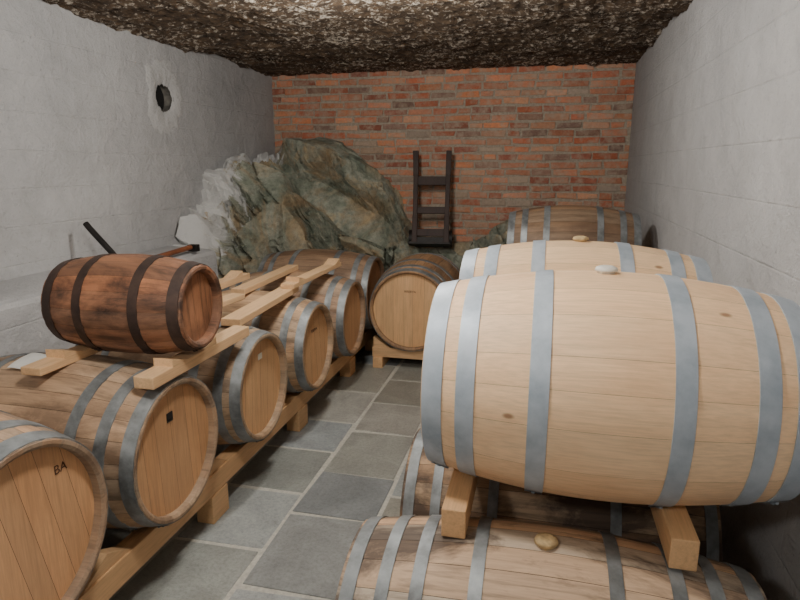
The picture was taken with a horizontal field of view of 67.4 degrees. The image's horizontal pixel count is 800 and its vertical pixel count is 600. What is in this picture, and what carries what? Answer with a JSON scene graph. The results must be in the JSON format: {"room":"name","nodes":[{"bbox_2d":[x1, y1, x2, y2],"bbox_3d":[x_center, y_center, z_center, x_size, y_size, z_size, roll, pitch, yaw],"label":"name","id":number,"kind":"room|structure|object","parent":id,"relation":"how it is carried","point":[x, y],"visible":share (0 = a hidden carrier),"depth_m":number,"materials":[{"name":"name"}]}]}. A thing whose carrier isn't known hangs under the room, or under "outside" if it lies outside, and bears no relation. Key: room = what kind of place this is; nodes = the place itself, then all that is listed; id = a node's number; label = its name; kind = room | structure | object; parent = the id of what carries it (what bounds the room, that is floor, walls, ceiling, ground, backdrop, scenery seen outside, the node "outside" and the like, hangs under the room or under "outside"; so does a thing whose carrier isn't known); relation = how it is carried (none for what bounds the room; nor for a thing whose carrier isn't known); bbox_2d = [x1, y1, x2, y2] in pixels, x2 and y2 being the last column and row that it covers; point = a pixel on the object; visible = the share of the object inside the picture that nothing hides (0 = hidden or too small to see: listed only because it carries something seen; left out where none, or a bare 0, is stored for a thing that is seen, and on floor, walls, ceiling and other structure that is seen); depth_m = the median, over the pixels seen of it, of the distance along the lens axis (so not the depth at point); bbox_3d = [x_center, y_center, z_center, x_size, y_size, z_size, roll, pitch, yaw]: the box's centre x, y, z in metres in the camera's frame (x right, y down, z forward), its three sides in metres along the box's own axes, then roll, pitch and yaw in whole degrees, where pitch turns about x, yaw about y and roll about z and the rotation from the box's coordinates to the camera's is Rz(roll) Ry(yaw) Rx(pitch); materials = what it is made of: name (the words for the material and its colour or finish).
{"room":"wine cellar","nodes":[
{"label":"wine cellar","id":0,"kind":"room"},
{"bbox_2d":[0,246,217,355],"bbox_3d":[-2.297,0.694,1.958,0.438,0.986,5.960,3,13,13],"label":"wall ledge","id":1,"kind":"object","parent":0,"point":[23,328],"visible":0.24,"depth_m":3.02,"materials":[{"name":"white paint"}]},
{"bbox_2d":[83,221,115,253],"bbox_3d":[-1.806,-0.333,3.667,0.287,0.284,0.037,4,13,19],"label":"iron crowbar","id":2,"kind":"object","parent":1,"relation":"on","point":[90,229],"visible":0.63,"depth_m":3.66,"materials":[{"name":"black metal"}]},
{"bbox_2d":[157,244,199,255],"bbox_3d":[-1.587,-0.311,4.106,0.072,0.070,0.639,4,13,16],"label":"mallet","id":3,"kind":"object","parent":1,"relation":"on","point":[191,247],"visible":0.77,"depth_m":4.25,"materials":[{"name":"brown wood"}]},
{"bbox_2d":[0,0,274,280],"bbox_3d":[-2.469,-0.415,2.825,0.400,2.770,8.000,3,13,13],"label":"wall","id":4,"kind":"structure","parent":0,"point":[79,142],"depth_m":3.92,"materials":[{"name":"white paint"}]},
{"bbox_2d":[145,59,182,133],"bbox_3d":[-1.934,-1.558,4.624,0.300,0.557,0.478,3,13,13],"label":"vent duct","id":5,"kind":"object","parent":4,"relation":"attached to","point":[158,71],"visible":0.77,"depth_m":4.61,"materials":[{"name":"paint"}]},
{"bbox_2d":[101,335,422,599],"bbox_3d":[-0.514,1.087,2.687,4.420,0.106,8.400,3,13,13],"label":"floor","id":6,"kind":"structure","parent":0,"point":[298,506],"depth_m":2.88,"materials":[{"name":"tile"}]},
{"bbox_2d":[77,329,377,599],"bbox_3d":[-1.070,0.700,3.504,0.815,0.294,4.200,3,13,13],"label":"rack","id":7,"kind":"object","parent":6,"relation":"on","point":[114,566],"visible":0.35,"depth_m":2.72,"materials":[{"name":"brown wood"}]},
{"bbox_2d":[0,410,107,599],"bbox_3d":[-1.467,0.650,1.756,0.954,0.720,0.719,3,13,13],"label":"wine barrel","id":8,"kind":"object","parent":7,"relation":"on","point":[54,492],"visible":1,"depth_m":1.73,"materials":[{"name":"brown wood"}]},
{"bbox_2d":[0,352,217,530],"bbox_3d":[-1.308,0.552,2.422,0.954,0.670,0.670,3,13,13],"label":"wine barrel","id":9,"kind":"object","parent":7,"relation":"on","point":[155,450],"visible":0.7,"depth_m":2.19,"materials":[{"name":"brown wood"}]},
{"bbox_2d":[7,353,45,368],"bbox_3d":[-1.414,0.236,2.314,0.130,0.026,0.120,3,13,13],"label":"paper sheet","id":10,"kind":"object","parent":9,"relation":"on","point":[32,357],"visible":0.59,"depth_m":2.31,"materials":[{"name":"white paper"}]},
{"bbox_2d":[21,345,101,375],"bbox_3d":[-1.218,0.144,2.583,0.085,0.060,0.920,3,13,13],"label":"board","id":11,"kind":"object","parent":9,"relation":"on","point":[55,359],"visible":0.46,"depth_m":2.25,"materials":[{"name":"brown wood"}]},
{"bbox_2d":[41,253,222,353],"bbox_3d":[-1.042,0.014,2.363,0.579,0.389,0.389,2,13,11],"label":"barrel","id":12,"kind":"object","parent":11,"relation":"on","point":[126,303],"visible":1,"depth_m":2.22,"materials":[{"name":"wood"}]},
{"bbox_2d":[133,325,248,389],"bbox_3d":[-0.824,0.203,2.458,0.080,0.075,0.720,3,13,13],"label":"board","id":13,"kind":"object","parent":9,"relation":"on","point":[164,370],"visible":0.93,"depth_m":2.31,"materials":[{"name":"brown wood"}]},
{"bbox_2d":[75,321,287,445],"bbox_3d":[-1.117,0.404,3.080,0.934,0.650,0.649,3,13,13],"label":"wine barrel","id":14,"kind":"object","parent":7,"relation":"on","point":[247,380],"visible":0.37,"depth_m":2.85,"materials":[{"name":"brown wood"}]},
{"bbox_2d":[222,293,244,306],"bbox_3d":[-1.019,0.038,3.153,0.085,0.030,0.600,4,13,19],"label":"board","id":15,"kind":"object","parent":14,"relation":"on","point":[230,298],"visible":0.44,"depth_m":3.34,"materials":[{"name":"brown wood"}]},
{"bbox_2d":[221,287,298,325],"bbox_3d":[-0.742,0.018,3.282,0.100,0.035,0.840,2,13,10],"label":"board","id":16,"kind":"object","parent":14,"relation":"on","point":[241,316],"visible":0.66,"depth_m":3.13,"materials":[{"name":"brown wood"}]},
{"bbox_2d":[281,258,340,288],"bbox_3d":[-0.570,-0.188,3.978,0.085,0.060,0.870,3,13,13],"label":"board","id":17,"kind":"object","parent":16,"relation":"on","point":[330,264],"visible":1,"depth_m":3.88,"materials":[{"name":"brown wood"}]},
{"bbox_2d":[221,290,333,392],"bbox_3d":[-0.943,0.257,3.753,0.934,0.640,0.639,3,13,13],"label":"wine barrel","id":18,"kind":"object","parent":7,"relation":"on","point":[304,326],"visible":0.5,"depth_m":3.52,"materials":[{"name":"brown wood"}]},
{"bbox_2d":[219,270,249,288],"bbox_3d":[-1.158,-0.085,3.634,0.085,0.070,0.900,3,13,13],"label":"board","id":19,"kind":"object","parent":18,"relation":"on","point":[233,277],"visible":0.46,"depth_m":3.89,"materials":[{"name":"brown wood"}]},
{"bbox_2d":[223,270,365,358],"bbox_3d":[-0.774,0.106,4.405,0.934,0.649,0.649,3,13,13],"label":"wine barrel","id":20,"kind":"object","parent":7,"relation":"on","point":[344,298],"visible":0.38,"depth_m":4.18,"materials":[{"name":"brown wood"}]},
{"bbox_2d":[231,265,297,293],"bbox_3d":[-0.872,-0.145,3.972,0.085,0.035,0.900,2,13,11],"label":"board","id":21,"kind":"object","parent":20,"relation":"on","point":[265,279],"visible":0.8,"depth_m":3.86,"materials":[{"name":"brown wood"}]},
{"bbox_2d":[257,249,384,329],"bbox_3d":[-0.654,-0.083,5.060,0.954,0.690,0.689,3,13,13],"label":"wine barrel","id":22,"kind":"object","parent":7,"relation":"on","point":[365,269],"visible":0.34,"depth_m":4.84,"materials":[{"name":"brown wood"}]},
{"bbox_2d":[173,137,507,289],"bbox_3d":[0.057,-0.519,5.329,3.377,1.873,2.034,3,13,13],"label":"rock outcrop","id":23,"kind":"object","parent":6,"relation":"on","point":[317,193],"visible":0.42,"depth_m":5.61,"materials":[{"name":"stone"}]},
{"bbox_2d":[408,150,452,247],"bbox_3d":[0.296,-0.964,5.774,0.440,0.932,0.414,1,13,6],"label":"hand truck","id":24,"kind":"object","parent":23,"relation":"on","point":[445,241],"visible":0.94,"depth_m":5.85,"materials":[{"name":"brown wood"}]},
{"bbox_2d":[372,335,423,367],"bbox_3d":[0.178,0.342,5.196,0.620,0.249,0.920,3,13,13],"label":"stand","id":25,"kind":"object","parent":6,"relation":"on","point":[382,352],"visible":0.28,"depth_m":4.83,"materials":[{"name":"brown wood"}]},
{"bbox_2d":[369,253,459,350],"bbox_3d":[0.178,-0.008,5.117,0.751,0.751,0.924,3,13,13],"label":"wine barrel","id":26,"kind":"object","parent":25,"relation":"on","point":[401,300],"visible":0.73,"depth_m":4.73,"materials":[{"name":"brown wood"}]},
{"bbox_2d":[43,0,692,76],"bbox_3d":[-0.562,-1.499,2.117,4.120,0.245,8.200,3,13,13],"label":"ceiling","id":27,"kind":"structure","parent":0,"point":[274,38],"depth_m":4.20,"materials":[{"name":"stone"}]},
{"bbox_2d":[272,63,635,242],"bbox_3d":[0.431,-1.187,6.255,4.420,2.770,0.220,3,13,13],"label":"wall","id":28,"kind":"structure","parent":0,"point":[518,138],"depth_m":5.98,"materials":[{"name":"brick"}]},
{"bbox_2d":[624,0,799,599],"bbox_3d":[1.345,-0.216,1.942,0.200,2.770,8.000,3,13,13],"label":"wall","id":29,"kind":"structure","parent":0,"point":[713,174],"depth_m":2.49,"materials":[{"name":"white paint"}]},
{"bbox_3d":[0.769,0.889,3.279,0.910,0.022,4.100,3,13,13],"label":"batten","id":30,"kind":"object","parent":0,"visible":0},
{"bbox_2d":[335,515,766,599],"bbox_3d":[0.379,0.935,1.625,1.034,0.658,0.639,3,13,13],"label":"wine barrel","id":31,"kind":"object","parent":30,"relation":"on","point":[404,557],"visible":0.93,"depth_m":1.51,"materials":[{"name":"brown wood"}]},
{"bbox_2d":[400,428,721,561],"bbox_3d":[0.560,0.805,2.246,1.034,0.640,0.639,3,13,13],"label":"wine barrel","id":32,"kind":"object","parent":30,"relation":"on","point":[425,483],"visible":0.13,"depth_m":1.97,"materials":[{"name":"brown wood"}]},
{"bbox_2d":[441,469,699,570],"bbox_3d":[0.815,0.211,3.157,0.630,0.135,3.460,3,13,13],"label":"beams","id":33,"kind":"structure","parent":32,"relation":"on","point":[680,542],"depth_m":1.57,"materials":[{"name":"brown wood"}]},
{"bbox_2d":[506,205,641,245],"bbox_3d":[1.215,-0.349,4.282,0.874,0.650,0.650,3,13,13],"label":"wine barrel","id":34,"kind":"object","parent":33,"relation":"on","point":[557,222],"visible":0.43,"depth_m":4.03,"materials":[{"name":"brown wood"}]},
{"bbox_2d":[459,236,713,282],"bbox_3d":[0.698,0.074,2.386,0.889,0.656,0.637,3,13,13],"label":"wine barrel","id":35,"kind":"object","parent":33,"relation":"on","point":[580,253],"visible":0.32,"depth_m":2.21,"materials":[{"name":"brown wood"}]},
{"bbox_2d":[421,265,799,508],"bbox_3d":[0.563,0.227,1.705,0.924,0.656,0.637,3,13,13],"label":"wine barrel","id":36,"kind":"object","parent":33,"relation":"on","point":[607,384],"visible":1,"depth_m":1.45,"materials":[{"name":"brown wood"}]}
]}

